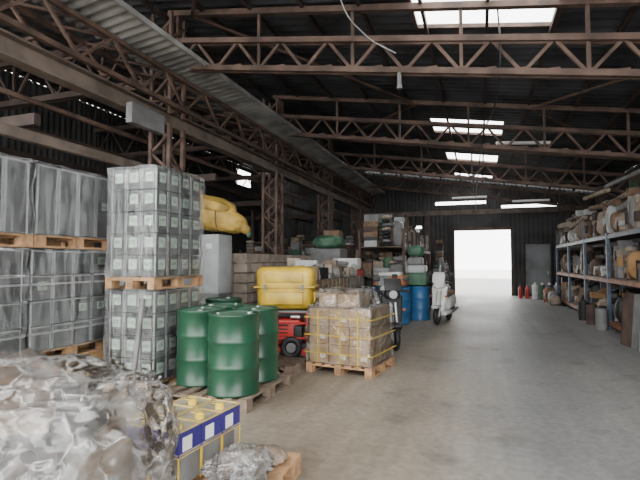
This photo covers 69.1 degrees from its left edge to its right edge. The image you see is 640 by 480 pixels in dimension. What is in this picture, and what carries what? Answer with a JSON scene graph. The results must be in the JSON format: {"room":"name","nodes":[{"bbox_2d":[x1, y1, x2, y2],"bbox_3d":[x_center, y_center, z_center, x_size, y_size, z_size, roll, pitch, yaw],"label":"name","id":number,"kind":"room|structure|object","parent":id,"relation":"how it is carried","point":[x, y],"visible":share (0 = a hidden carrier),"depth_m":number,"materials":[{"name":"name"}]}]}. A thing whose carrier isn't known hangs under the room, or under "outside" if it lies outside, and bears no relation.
{"room":"warehouse","nodes":[
{"label":"warehouse","id":0,"kind":"room"},
{"bbox_2d":[0,70,258,273],"bbox_3d":[-7.342,-1.042,15.603,0.040,6.751,23.400,-1,-3,19],"label":"wall","id":1,"kind":"structure","parent":0,"point":[52,122],"depth_m":15.31,"materials":[{"name":"brown metal"}]},
{"bbox_2d":[0,0,639,190],"bbox_3d":[0.687,-3.595,12.929,17.000,1.967,23.350,-1,-3,19],"label":"ceiling","id":2,"kind":"structure","parent":0,"point":[602,19],"depth_m":10.73,"materials":[{"name":"brown metal"}]},
{"bbox_2d":[340,0,395,53],"bbox_3d":[0.619,-3.386,6.699,0.209,0.913,1.592,-2,-3,37],"label":"hanging cable","id":3,"kind":"object","parent":2,"relation":"hanging from","point":[340,0],"visible":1,"depth_m":6.86,"materials":[{"name":"grey paint"}]},
{"bbox_2d":[428,116,505,136],"bbox_3d":[4.381,-3.398,13.897,2.100,0.378,1.650,-1,-3,19],"label":"window","id":4,"kind":"structure","parent":2,"relation":"attached to","point":[429,117],"depth_m":13.72,"materials":[{"name":"glass"}]},
{"bbox_2d":[452,187,486,198],"bbox_3d":[6.296,-2.390,19.648,1.400,1.295,0.120,-1,-3,19],"label":"fluorescent light","id":5,"kind":"object","parent":2,"relation":"hanging from","point":[481,196],"visible":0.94,"depth_m":19.55,"materials":[{"name":"white paint"}]},
{"bbox_2d":[444,152,498,163],"bbox_3d":[5.852,-3.196,17.933,1.950,0.355,1.450,-1,-3,19],"label":"window","id":6,"kind":"structure","parent":2,"relation":"attached to","point":[447,158],"depth_m":18.39,"materials":[{"name":"glass"}]},
{"bbox_2d":[407,0,562,28],"bbox_3d":[2.496,-3.654,7.121,2.250,0.400,1.600,-1,-3,19],"label":"window","id":7,"kind":"structure","parent":2,"relation":"attached to","point":[506,24],"depth_m":7.78,"materials":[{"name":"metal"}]},
{"bbox_2d":[496,132,550,144],"bbox_3d":[5.758,-2.900,13.187,1.500,0.405,0.120,0,-3,2],"label":"fluorescent light","id":8,"kind":"object","parent":2,"relation":"hanging from","point":[504,141],"visible":0.87,"depth_m":13.14,"materials":[{"name":"white paint"}]},
{"bbox_2d":[512,176,549,202],"bbox_3d":[8.663,-2.133,19.137,1.400,1.135,0.120,-1,-3,19],"label":"fluorescent light","id":9,"kind":"object","parent":2,"relation":"hanging from","point":[531,200],"visible":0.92,"depth_m":19.07,"materials":[{"name":"white paint"}]},
{"bbox_2d":[2,0,639,190],"bbox_3d":[0.789,-3.471,12.862,16.482,2.024,23.300,-1,-3,19],"label":"roof","id":10,"kind":"structure","parent":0,"point":[422,7],"depth_m":10.06,"materials":[{"name":"metal"}]},
{"bbox_2d":[32,0,384,194],"bbox_3d":[-0.857,-2.906,13.297,0.920,0.182,23.100,-1,-3,19],"label":"metal strip","id":11,"kind":"object","parent":10,"relation":"attached to","point":[117,17],"visible":0.84,"depth_m":8.38,"materials":[{"name":"grey metal"}]},
{"bbox_2d":[396,72,402,89],"bbox_3d":[1.240,-2.511,7.261,0.100,0.300,0.100,-1,-3,19],"label":"pendant lamp","id":12,"kind":"object","parent":10,"relation":"hanging from","point":[399,74],"visible":1,"depth_m":7.23,"materials":[{"name":"white metal"}]},
{"bbox_2d":[475,10,500,204],"bbox_3d":[4.887,-2.397,14.329,0.206,1.664,15.768,-1,-3,17],"label":"hanging cable","id":13,"kind":"object","parent":10,"relation":"hanging from","point":[497,10],"visible":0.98,"depth_m":7.29,"materials":[{"name":"black rubber"}]},
{"bbox_2d":[80,278,639,479],"bbox_3d":[1.721,2.318,14.120,30.000,0.100,68.000,-1,-3,19],"label":"floor","id":14,"kind":"structure","parent":0,"point":[507,387],"depth_m":5.15,"materials":[{"name":"concrete"}]},
{"bbox_2d":[39,348,107,389],"bbox_3d":[-3.576,1.623,5.148,0.800,0.442,2.410,-1,-3,19],"label":"wooden pallet","id":15,"kind":"object","parent":14,"relation":"on","point":[100,354],"visible":0.12,"depth_m":5.87,"materials":[{"name":"brown wood"}]},
{"bbox_2d":[0,247,110,366],"bbox_3d":[-3.576,0.736,5.193,0.924,1.320,2.472,-1,-3,19],"label":"boxes","id":16,"kind":"object","parent":15,"relation":"on","point":[49,303],"visible":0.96,"depth_m":5.39,"materials":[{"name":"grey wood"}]},
{"bbox_2d":[0,152,115,249],"bbox_3d":[-3.559,-0.406,5.285,0.944,0.988,2.476,-1,-3,19],"label":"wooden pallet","id":17,"kind":"object","parent":16,"relation":"on","point":[43,205],"visible":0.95,"depth_m":5.38,"materials":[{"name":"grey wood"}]},
{"bbox_2d":[0,349,181,479],"bbox_3d":[-1.505,1.154,2.367,1.502,1.117,1.277,-1,-3,19],"label":"wrapped bundle","id":18,"kind":"object","parent":14,"relation":"on","point":[49,431],"visible":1,"depth_m":2.42,"materials":[{"name":"grey plastic"}]},
{"bbox_2d":[86,318,109,356],"bbox_3d":[-4.993,1.131,6.804,2.131,1.582,3.745,-1,-3,19],"label":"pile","id":19,"kind":"object","parent":14,"relation":"on","point":[91,345],"visible":0.02,"depth_m":7.71,"materials":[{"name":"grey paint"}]},
{"bbox_2d":[126,298,144,403],"bbox_3d":[-2.139,1.277,5.412,0.100,1.175,0.324,0,-3,8],"label":"pipe","id":20,"kind":"object","parent":14,"relation":"on","point":[142,300],"visible":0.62,"depth_m":5.42,"materials":[{"name":"grey metal"}]},
{"bbox_2d":[102,286,203,396],"bbox_3d":[-2.164,1.253,6.153,0.791,1.276,1.074,-1,-3,19],"label":"boxes","id":21,"kind":"object","parent":14,"relation":"on","point":[158,343],"visible":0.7,"depth_m":5.76,"materials":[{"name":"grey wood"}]},
{"bbox_2d":[104,165,203,288],"bbox_3d":[-2.162,-0.145,6.216,0.793,1.535,1.073,-1,-3,19],"label":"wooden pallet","id":22,"kind":"object","parent":21,"relation":"on","point":[155,209],"visible":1,"depth_m":5.84,"materials":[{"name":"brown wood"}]},
{"bbox_2d":[146,10,186,283],"bbox_3d":[-2.856,-1.093,8.659,0.600,6.200,0.600,-1,-3,19],"label":"steel column","id":23,"kind":"structure","parent":14,"relation":"on","point":[166,142],"depth_m":8.58,"materials":[{"name":"brown metal"}]},
{"bbox_2d":[0,113,341,253],"bbox_3d":[-4.403,0.377,14.470,6.050,3.810,23.300,-1,-3,19],"label":"frame","id":24,"kind":"object","parent":14,"relation":"on","point":[25,121],"visible":0.3,"depth_m":10.99,"materials":[{"name":"metal"}]},
{"bbox_2d":[101,262,251,320],"bbox_3d":[-4.616,1.363,13.168,4.724,1.717,4.069,-1,-3,19],"label":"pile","id":25,"kind":"object","parent":14,"relation":"on","point":[121,282],"visible":0.02,"depth_m":12.24,"materials":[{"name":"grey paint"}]},
{"bbox_2d":[0,0,374,212],"bbox_3d":[-1.213,-2.337,13.495,0.630,0.930,23.334,-1,-3,19],"label":"lattice girder","id":26,"kind":"object","parent":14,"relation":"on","point":[16,51],"visible":0.94,"depth_m":7.75,"materials":[{"name":"brown metal"}]},
{"bbox_2d":[0,40,155,110],"bbox_3d":[-6.071,-3.721,9.891,6.141,1.685,0.170,-1,-3,19],"label":"truss","id":27,"kind":"object","parent":26,"relation":"attached to","point":[13,103],"visible":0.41,"depth_m":9.67,"materials":[{"name":"metal"}]},
{"bbox_2d":[94,109,260,157],"bbox_3d":[-4.540,-3.511,14.330,6.141,1.685,0.170,-1,-3,19],"label":"truss","id":28,"kind":"object","parent":26,"relation":"attached to","point":[191,148],"visible":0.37,"depth_m":14.65,"materials":[{"name":"metal"}]},
{"bbox_2d":[0,87,357,217],"bbox_3d":[-1.280,-1.429,13.426,0.750,0.960,23.200,-1,-3,19],"label":"tie beam","id":29,"kind":"structure","parent":26,"relation":"attached to","point":[137,115],"depth_m":7.38,"materials":[{"name":"metal"}]},
{"bbox_2d":[185,149,316,181],"bbox_3d":[-3.010,-3.302,18.769,6.141,1.685,0.170,-1,-3,19],"label":"truss","id":30,"kind":"object","parent":26,"relation":"attached to","point":[233,177],"visible":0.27,"depth_m":18.93,"materials":[{"name":"metal"}]},
{"bbox_2d":[236,165,349,197],"bbox_3d":[-1.480,-3.093,23.208,6.141,1.685,0.170,-1,-3,19],"label":"truss","id":31,"kind":"object","parent":26,"relation":"attached to","point":[303,191],"visible":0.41,"depth_m":23.39,"materials":[{"name":"metal"}]},
{"bbox_2d":[184,234,231,305],"bbox_3d":[-2.194,0.966,9.011,0.800,2.120,0.522,-1,-3,19],"label":"tall cabinet","id":32,"kind":"object","parent":14,"relation":"on","point":[216,251],"visible":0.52,"depth_m":8.76,"materials":[{"name":"metal"}]},
{"bbox_2d":[196,189,250,237],"bbox_3d":[-2.039,-0.523,9.109,1.376,0.960,0.700,-1,-3,19],"label":"bundle","id":33,"kind":"object","parent":32,"relation":"on","point":[219,214],"visible":0.8,"depth_m":8.87,"materials":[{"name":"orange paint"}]},
{"bbox_2d":[132,444,300,479],"bbox_3d":[-0.855,1.687,3.339,1.220,0.144,0.840,-1,-3,19],"label":"wooden pallet","id":34,"kind":"object","parent":14,"relation":"on","point":[290,469],"visible":0.27,"depth_m":3.37,"materials":[{"name":"brown wood"}]},
{"bbox_2d":[126,395,239,479],"bbox_3d":[-0.991,1.418,3.387,0.506,0.394,0.702,-1,-3,24],"label":"tins","id":35,"kind":"object","parent":34,"relation":"on","point":[206,426],"visible":0.68,"depth_m":3.23,"materials":[{"name":"gold metal"}]},
{"bbox_2d":[198,441,288,479],"bbox_3d":[-0.512,1.482,3.130,0.426,0.214,0.747,-1,-3,19],"label":"plastic film","id":36,"kind":"object","parent":34,"relation":"on","point":[260,455],"visible":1,"depth_m":3.17,"materials":[{"name":"white"}]},
{"bbox_2d":[152,371,292,413],"bbox_3d":[-1.129,1.799,5.704,1.200,0.144,1.300,-1,-3,19],"label":"wooden pallet","id":37,"kind":"object","parent":14,"relation":"on","point":[268,390],"visible":0.41,"depth_m":5.31,"materials":[{"name":"brown wood"}]},
{"bbox_2d":[176,306,225,386],"bbox_3d":[-1.461,1.283,5.716,0.598,0.886,0.598,-1,-3,19],"label":"drum","id":38,"kind":"object","parent":37,"relation":"on","point":[192,322],"visible":0.74,"depth_m":5.45,"materials":[{"name":"green paint"}]},
{"bbox_2d":[201,302,244,309],"bbox_3d":[-1.316,1.311,6.321,0.598,0.886,0.598,-1,-3,19],"label":"drum","id":39,"kind":"object","parent":37,"relation":"on","point":[228,305],"visible":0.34,"depth_m":6.30,"materials":[{"name":"green paint"}]},
{"bbox_2d":[207,310,259,397],"bbox_3d":[-0.978,1.262,5.275,0.598,0.886,0.598,-1,-3,19],"label":"drum","id":40,"kind":"object","parent":37,"relation":"on","point":[233,338],"visible":1,"depth_m":5.03,"materials":[{"name":"green paint"}]},
{"bbox_2d":[233,305,279,382],"bbox_3d":[-0.811,1.291,5.883,0.598,0.886,0.598,-1,-3,19],"label":"drum","id":41,"kind":"object","parent":37,"relation":"on","point":[269,330],"visible":0.59,"depth_m":5.68,"materials":[{"name":"green paint"}]},
{"bbox_2d":[231,253,310,305],"bbox_3d":[-1.171,1.250,11.356,0.750,1.774,3.900,-1,-3,19],"label":"concrete blocks","id":42,"kind":"object","parent":14,"relation":"on","point":[242,282],"visible":0.23,"depth_m":9.60,"materials":[{"name":"beige concrete"}]},
{"bbox_2d":[261,97,283,262],"bbox_3d":[-1.326,-0.884,13.098,0.600,6.200,0.600,-1,-3,19],"label":"steel column","id":43,"kind":"structure","parent":14,"relation":"on","point":[264,244],"depth_m":13.00,"materials":[{"name":"brown metal"}]},
{"bbox_2d":[232,237,316,262],"bbox_3d":[-2.780,1.185,18.479,4.753,2.574,4.068,-1,-3,19],"label":"pile","id":44,"kind":"object","parent":14,"relation":"on","point":[297,246],"visible":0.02,"depth_m":18.51,"materials":[{"name":"grey paint"}]},
{"bbox_2d":[278,356,305,375],"bbox_3d":[-0.561,1.852,6.830,0.550,0.144,0.700,-1,-3,19],"label":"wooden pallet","id":45,"kind":"object","parent":14,"relation":"on","point":[295,365],"visible":0.56,"depth_m":6.74,"materials":[{"name":"brown wood"}]},
{"bbox_2d":[278,309,309,360],"bbox_3d":[-0.556,1.568,7.831,1.020,0.805,0.730,0,-3,5],"label":"generator","id":46,"kind":"object","parent":14,"relation":"on","point":[291,343],"visible":0.39,"depth_m":7.58,"materials":[{"name":"red metal"}]},
{"bbox_2d":[253,265,318,308],"bbox_3d":[-0.555,0.792,7.875,1.010,0.720,0.747,0,-3,5],"label":"storage tank","id":47,"kind":"object","parent":46,"relation":"on","point":[294,287],"visible":0.87,"depth_m":7.54,"materials":[{"name":"plastic"}]},
{"bbox_2d":[266,232,343,254],"bbox_3d":[-0.967,1.134,21.723,4.029,2.982,1.547,-1,-3,19],"label":"pile","id":48,"kind":"object","parent":14,"relation":"on","point":[287,245],"visible":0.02,"depth_m":22.18,"materials":[{"name":"beige fabric"}]},
{"bbox_2d":[279,276,360,339],"bbox_3d":[0.047,1.441,10.186,1.020,1.240,3.150,-1,-3,19],"label":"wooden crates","id":49,"kind":"object","parent":14,"relation":"on","point":[352,281],"visible":0.16,"depth_m":9.62,"materials":[{"name":"brown wood"}]},
{"bbox_2d":[286,258,356,279],"bbox_3d":[0.037,0.613,10.225,0.922,0.419,2.999,-1,-3,19],"label":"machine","id":50,"kind":"object","parent":49,"relation":"on","point":[329,269],"visible":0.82,"depth_m":9.50,"materials":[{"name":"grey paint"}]},
{"bbox_2d":[317,139,332,247],"bbox_3d":[0.204,-0.675,17.537,0.600,6.200,0.600,-1,-3,19],"label":"steel column","id":51,"kind":"structure","parent":14,"relation":"on","point":[319,205],"depth_m":17.44,"materials":[{"name":"brown metal"}]},
{"bbox_2d":[312,230,346,262],"bbox_3d":[0.292,0.988,14.041,0.940,2.550,0.838,-1,-3,19],"label":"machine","id":52,"kind":"object","parent":14,"relation":"on","point":[330,243],"visible":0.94,"depth_m":13.74,"materials":[{"name":"grey metal"}]},
{"bbox_2d":[333,258,363,291],"bbox_3d":[0.725,1.340,12.498,0.800,1.700,0.600,-1,-3,19],"label":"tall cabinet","id":53,"kind":"object","parent":14,"relation":"on","point":[360,272],"visible":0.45,"depth_m":12.31,"materials":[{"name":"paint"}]},
{"bbox_2d":[304,285,395,379],"bbox_3d":[0.473,1.315,7.033,1.078,1.236,1.055,-1,-3,27],"label":"pallet","id":54,"kind":"object","parent":14,"relation":"on","point":[348,332],"visible":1,"depth_m":6.71,"materials":[{"name":"beige cardboard"}]},
{"bbox_2d":[341,236,361,268],"bbox_3d":[0.697,1.088,15.800,1.240,2.515,1.465,-1,-3,19],"label":"pile","id":55,"kind":"object","parent":14,"relation":"on","point":[349,246],"visible":0.11,"depth_m":15.28,"materials":[{"name":"grey paint"}]},
{"bbox_2d":[351,164,362,247],"bbox_3d":[1.734,-0.465,21.976,0.600,6.200,0.600,-1,-3,19],"label":"steel column","id":56,"kind":"structure","parent":14,"relation":"on","point":[360,212],"depth_m":22.05,"materials":[{"name":"brown metal"}]},
{"bbox_2d":[345,239,382,291],"bbox_3d":[1.909,1.268,19.328,1.249,2.488,3.742,-1,-3,19],"label":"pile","id":57,"kind":"object","parent":14,"relation":"on","point":[365,255],"visible":0.09,"depth_m":17.78,"materials":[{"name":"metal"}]},
{"bbox_2d":[366,287,375,298],"bbox_3d":[1.549,1.733,12.725,0.598,0.936,0.598,-1,-3,19],"label":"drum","id":58,"kind":"object","parent":14,"relation":"on","point":[367,287],"visible":0.03,"depth_m":12.53,"materials":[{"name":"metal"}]},
{"bbox_2d":[373,272,408,285],"bbox_3d":[1.924,1.046,12.618,0.900,0.360,0.520,-1,-3,19],"label":"crate","id":59,"kind":"object","parent":58,"relation":"on","point":[400,274],"visible":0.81,"depth_m":12.42,"materials":[{"name":"paint"}]},
{"bbox_2d":[366,274,397,303],"bbox_3d":[1.460,1.453,10.819,0.717,1.334,1.832,0,-3,9],"label":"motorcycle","id":60,"kind":"object","parent":14,"relation":"on","point":[381,282],"visible":0.16,"depth_m":10.40,"materials":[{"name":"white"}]},
{"bbox_2d":[372,277,409,350],"bbox_3d":[1.378,1.370,9.052,0.717,1.334,1.832,0,-3,7],"label":"motorcycle","id":61,"kind":"object","parent":14,"relation":"on","point":[392,286],"visible":0.6,"depth_m":8.57,"materials":[{"name":"black metal"}]},
{"bbox_2d":[358,228,430,279],"bbox_3d":[3.075,1.129,17.575,1.420,2.600,7.570,-1,-3,19],"label":"storage rack","id":62,"kind":"object","parent":14,"relation":"on","point":[395,249],"visible":0.25,"depth_m":15.43,"materials":[{"name":"metal"}]},
{"bbox_2d":[363,252,407,275],"bbox_3d":[2.171,0.763,14.942,1.310,0.742,1.876,-1,-3,19],"label":"packaged goods","id":63,"kind":"object","parent":62,"relation":"on","point":[390,263],"visible":0.79,"depth_m":14.36,"materials":[{"name":"grey cardboard"}]},
{"bbox_2d":[363,214,408,246],"bbox_3d":[2.167,-0.304,14.919,1.256,1.074,1.708,-1,-3,19],"label":"packaged goods","id":64,"kind":"object","parent":62,"relation":"on","point":[377,233],"visible":0.83,"depth_m":14.27,"materials":[{"name":"grey paint"}]},
{"bbox_2d":[378,214,417,246],"bbox_3d":[2.824,-0.269,16.805,1.246,1.180,1.880,-1,-3,19],"label":"packaged goods","id":65,"kind":"object","parent":62,"relation":"on","point":[380,215],"visible":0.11,"depth_m":16.52,"materials":[{"name":"grey paint"}]},
{"bbox_2d":[393,222,423,246],"bbox_3d":[3.425,-0.172,18.571,1.325,1.152,1.827,-1,-3,19],"label":"packaged goods","id":66,"kind":"object","parent":62,"relation":"on","point":[417,230],"visible":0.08,"depth_m":18.45,"materials":[{"name":"white paint"}]},
{"bbox_2d":[409,226,427,250],"bbox_3d":[4.004,-0.051,20.295,1.332,1.075,1.708,-1,-3,19],"label":"packaged goods","id":67,"kind":"object","parent":62,"relation":"on","point":[421,235],"visible":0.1,"depth_m":20.62,"materials":[{"name":"white paint"}]},
{"bbox_2d":[400,287,409,323],"bbox_3d":[2.066,1.710,12.230,0.598,0.936,0.598,-1,-3,19],"label":"drum","id":68,"kind":"object","parent":14,"relation":"on","point":[406,297],"visible":0.34,"depth_m":11.99,"materials":[{"name":"metal"}]},
{"bbox_2d":[401,286,411,320],"bbox_3d":[2.231,1.740,12.861,0.598,0.936,0.598,-1,-3,19],"label":"drum","id":69,"kind":"object","parent":14,"relation":"on","point":[401,286],"visible":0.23,"depth_m":12.71,"materials":[{"name":"metal"}]},
{"bbox_2d":[411,286,430,320],"bbox_3d":[2.782,1.746,12.988,0.598,0.936,0.598,-1,-3,19],"label":"drum","id":70,"kind":"object","parent":14,"relation":"on","point":[420,295],"visible":0.8,"depth_m":12.73,"materials":[{"name":"metal"}]},
{"bbox_2d":[405,245,428,285],"bbox_3d":[2.742,0.704,13.104,0.600,1.128,0.700,-1,-3,19],"label":"crates","id":71,"kind":"object","parent":70,"relation":"on","point":[417,272],"visible":0.92,"depth_m":12.85,"materials":[{"name":"grey paint"}]},
{"bbox_2d":[426,265,440,309],"bbox_3d":[4.205,1.686,17.518,0.639,1.481,4.023,-1,-3,19],"label":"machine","id":72,"kind":"object","parent":14,"relation":"on","point":[437,268],"visible":0.16,"depth_m":16.05,"materials":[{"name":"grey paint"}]},
{"bbox_2d":[428,271,451,291],"bbox_3d":[3.785,1.629,14.554,0.724,1.334,1.843,-1,-3,19],"label":"motor scooter","id":73,"kind":"object","parent":14,"relation":"on","point":[449,287],"visible":0.11,"depth_m":14.16,"materials":[{"name":"white metal"}]},
{"bbox_2d":[433,240,448,285],"bbox_3d":[5.330,1.261,20.665,0.655,2.629,2.255,-1,-3,19],"label":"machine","id":74,"kind":"object","parent":14,"relation":"on","point":[439,243],"visible":0.34,"depth_m":21.11,"materials":[{"name":"metal"}]},
{"bbox_2d":[426,272,458,324],"bbox_3d":[3.263,1.528,12.409,0.765,1.334,1.834,-1,-3,19],"label":"motor scooter","id":75,"kind":"object","parent":14,"relation":"on","point":[443,299],"visible":1,"depth_m":11.99,"materials":[{"name":"white metal"}]},
{"bbox_2d":[355,205,596,268],"bbox_3d":[6.944,0.604,21.930,10.850,4.060,0.150,-1,-3,19],"label":"cross beam","id":76,"kind":"structure","parent":14,"relation":"on","point":[427,214],"depth_m":21.97,"materials":[{"name":"metal"}]},
{"bbox_2d":[518,285,522,297],"bbox_3d":[8.820,2.264,20.464,0.170,0.605,0.170,1,-3,-28],"label":"fire extinguisher","id":77,"kind":"object","parent":14,"relation":"on","point":[520,291],"visible":1,"depth_m":20.41,"materials":[{"name":"red paint"}]},
{"bbox_2d":[525,285,529,298],"bbox_3d":[9.043,2.255,20.282,0.170,0.605,0.170,1,-3,-28],"label":"fire extinguisher","id":78,"kind":"object","parent":14,"relation":"on","point":[527,291],"visible":1,"depth_m":20.22,"materials":[{"name":"red paint"}]},
{"bbox_2d":[544,287,560,304],"bbox_3d":[8.986,2.140,18.007,0.482,0.621,2.121,-1,-3,19],"label":"sacks","id":79,"kind":"object","parent":14,"relation":"on","point":[551,296],"visible":1,"depth_m":17.53,"materials":[{"name":"beige fabric"}]},
{"bbox_2d":[556,230,587,296],"bbox_3d":[11.349,1.063,20.954,1.200,3.050,0.435,-1,-3,19],"label":"storage rack","id":80,"kind":"object","parent":14,"relation":"on","point":[562,251],"visible":0.26,"depth_m":20.91,"materials":[{"name":"grey metal"}]},
{"bbox_2d":[578,299,607,330],"bbox_3d":[6.962,1.883,11.911,0.260,0.560,2.254,-1,-3,19],"label":"metal canisters","id":81,"kind":"object","parent":14,"relation":"on","point":[587,311],"visible":1,"depth_m":11.79,"materials":[{"name":"grey metal"}]},
{"bbox_2d":[556,227,639,330],"bbox_3d":[7.900,1.024,12.158,1.330,2.300,13.130,-1,-3,19],"label":"storage rack","id":82,"kind":"object","parent":14,"relation":"on","point":[608,239],"visible":0.56,"depth_m":12.55,"materials":[{"name":"blue metal"}]},
{"bbox_2d":[557,214,575,243],"bbox_3d":[9.548,-0.459,17.162,1.218,1.184,2.542,-1,-3,19],"label":"packaged goods","id":83,"kind":"object","parent":82,"relation":"on","point":[567,232],"visible":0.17,"depth_m":17.20,"materials":[{"name":"grey paint"}]},
{"bbox_2d":[561,252,579,271],"bbox_3d":[9.547,0.808,17.062,1.133,0.744,2.438,-1,-3,19],"label":"packaged goods","id":84,"kind":"object","parent":82,"relation":"on","point":[564,261],"visible":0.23,"depth_m":17.31,"materials":[{"name":"beige fabric"}]},
{"bbox_2d":[561,277,583,301],"bbox_3d":[9.574,1.795,17.071,1.125,0.792,2.547,-1,-3,19],"label":"packaged goods","id":85,"kind":"object","parent":82,"relation":"on","point":[564,280],"visible":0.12,"depth_m":17.10,"materials":[{"name":"cardboard"}]},
{"bbox_2d":[569,200,608,241],"bbox_3d":[8.723,-0.545,14.722,1.183,1.126,2.570,-1,-3,19],"label":"packaged goods","id":86,"kind":"object","parent":82,"relation":"on","point":[584,217],"visible":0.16,"depth_m":14.34},
{"bbox_2d":[573,245,616,273],"bbox_3d":[8.721,0.617,14.657,1.117,0.898,2.542,-1,-3,19],"label":"packaged goods","id":87,"kind":"object","parent":82,"relation":"on","point":[578,264],"visible":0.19,"depth_m":14.29,"materials":[{"name":"grey paint"}]},
{"bbox_2d":[574,280,621,303],"bbox_3d":[8.722,1.655,14.617,1.127,0.841,2.559,-1,-3,19],"label":"packaged goods","id":88,"kind":"object","parent":82,"relation":"on","point":[600,286],"visible":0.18,"depth_m":14.63,"materials":[{"name":"brown cardboard"}]},
{"bbox_2d":[583,188,625,237],"bbox_3d":[7.866,-0.712,12.226,1.240,1.225,2.465,-1,-3,19],"label":"packaged goods","id":89,"kind":"object","parent":82,"relation":"on","point":[599,225],"visible":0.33,"depth_m":12.10,"materials":[{"name":"grey paint"}]},
{"bbox_2d":[588,242,639,276],"bbox_3d":[7.883,0.505,12.208,1.106,0.892,2.506,-1,-3,19],"label":"packaged goods","id":90,"kind":"object","parent":82,"relation":"on","point":[597,267],"visible":0.26,"depth_m":12.22,"materials":[{"name":"metal"}]},
{"bbox_2d":[589,288,639,317],"bbox_3d":[7.869,1.599,12.098,1.161,0.715,2.412,-1,-3,19],"label":"packaged goods","id":91,"kind":"object","parent":82,"relation":"on","point":[598,298],"visible":0.29,"depth_m":12.39,"materials":[{"name":"brown cardboard"}]},
{"bbox_2d":[604,169,639,231],"bbox_3d":[7.012,-0.867,9.789,1.251,1.304,2.546,-1,-3,19],"label":"packaged goods","id":92,"kind":"object","parent":82,"relation":"on","point":[627,216],"visible":0.88,"depth_m":9.79,"materials":[{"name":"metal"}]},
{"bbox_2d":[613,240,639,280],"bbox_3d":[7.035,0.400,9.720,1.123,0.866,2.514,-1,-3,19],"label":"packaged goods","id":93,"kind":"object","parent":82,"relation":"on","point":[626,254],"visible":0.99,"depth_m":10.32,"materials":[{"name":"yellow plastic"}]},
{"bbox_2d":[613,291,639,322],"bbox_3d":[7.033,1.450,9.707,1.135,0.787,2.570,-1,-3,19],"label":"packaged goods","id":94,"kind":"object","parent":82,"relation":"on","point":[617,313],"visible":0.22,"depth_m":10.59,"materials":[{"name":"metal"}]},
{"bbox_2d":[620,293,639,350],"bbox_3d":[5.816,1.501,8.485,0.166,0.999,1.264,-1,-3,12],"label":"panels","id":95,"kind":"object","parent":14,"relation":"on","point":[630,324],"visible":1,"depth_m":8.73,"materials":[{"name":"white paint"}]},
{"bbox_3d":[-1.524,1.875,7.319,0.660,0.144,0.700,-1,-3,19],"label":"wooden pallet","id":96,"kind":"object","parent":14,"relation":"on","visible":0},
{"bbox_2d":[205,297,242,302],"bbox_3d":[-1.524,1.359,7.343,0.597,0.886,0.597,-1,-3,19],"label":"drum","id":97,"kind":"object","parent":96,"relation":"on","point":[212,299],"visible":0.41,"depth_m":7.24,"materials":[{"name":"green paint"}]},
{"bbox_2d":[175,5,639,80],"bbox_3d":[2.108,-3.033,7.040,10.240,2.627,0.170,-1,-3,19],"label":"roof truss","id":98,"kind":"object","parent":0,"point":[630,39],"depth_m":7.12,"materials":[{"name":"brown metal"}]},
{"bbox_2d":[258,171,595,295],"bbox_3d":[4.504,-0.650,23.889,17.000,6.750,0.040,-1,-3,19],"label":"wall","id":99,"kind":"structure","parent":0,"point":[539,227],"depth_m":23.23,"materials":[{"name":"black metal"}]},
{"bbox_2d":[452,227,513,295],"bbox_3d":[7.869,1.027,22.523,2.800,3.270,0.120,-1,-3,19],"label":"door","id":100,"kind":"structure","parent":99,"relation":"in","point":[479,228],"depth_m":22.49,"materials":[{"name":"metal"}]},
{"bbox_2d":[525,244,550,293],"bbox_3d":[10.165,1.356,21.650,1.060,2.330,0.125,-1,-3,19],"label":"door","id":101,"kind":"structure","parent":99,"relation":"in","point":[538,256],"depth_m":21.66,"materials":[{"name":"metal"}]},
{"bbox_2d":[279,99,639,159],"bbox_3d":[3.638,-2.824,11.479,10.240,2.627,0.170,-1,-3,19],"label":"roof truss","id":102,"kind":"object","parent":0,"point":[627,154],"depth_m":11.38,"materials":[{"name":"brown metal"}]},
{"bbox_2d":[360,165,607,208],"bbox_3d":[6.698,-2.405,20.357,10.240,2.627,0.170,-1,-3,19],"label":"roof truss","id":103,"kind":"object","parent":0,"point":[433,181],"depth_m":20.17,"materials":[{"name":"brown metal"}]},
{"bbox_2d":[330,140,639,192],"bbox_3d":[5.168,-2.615,15.918,10.240,2.627,0.170,-1,-3,19],"label":"roof truss","id":104,"kind":"object","parent":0,"point":[525,182],"depth_m":15.66,"materials":[{"name":"brown metal"}]},
{"bbox_2d":[569,190,626,209],"bbox_3d":[8.547,0.201,12.132,1.494,3.942,14.300,-1,-3,19],"label":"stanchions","id":105,"kind":"object","parent":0,"point":[607,193],"visible":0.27,"depth_m":14.51,"materials":[{"name":"metal"}]},
{"bbox_2d":[595,164,639,291],"bbox_3d":[8.732,-0.354,10.030,0.040,4.853,23.400,-1,-3,19],"label":"wall","id":106,"kind":"structure","parent":0,"point":[625,185],"depth_m":17.60,"materials":[{"name":"black metal"}]},
{"bbox_2d":[629,178,639,187],"bbox_3d":[10.157,-1.800,14.901,0.370,0.500,0.400,-1,-3,19],"label":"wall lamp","id":107,"kind":"object","parent":106,"relation":"attached to","point":[632,184],"visible":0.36,"depth_m":14.76,"materials":[{"name":"metal"}]},
{"label":"outside","id":108,"kind":"structure","parent":0,"visible":0},
{"bbox_2d":[455,270,510,278],"bbox_3d":[21.581,5.045,71.733,90.000,0.100,54.000,-1,-3,19],"label":"ground","id":109,"kind":"structure","parent":108,"point":[493,274],"depth_m":59.63,"materials":[{"name":"white concrete"}]}
]}

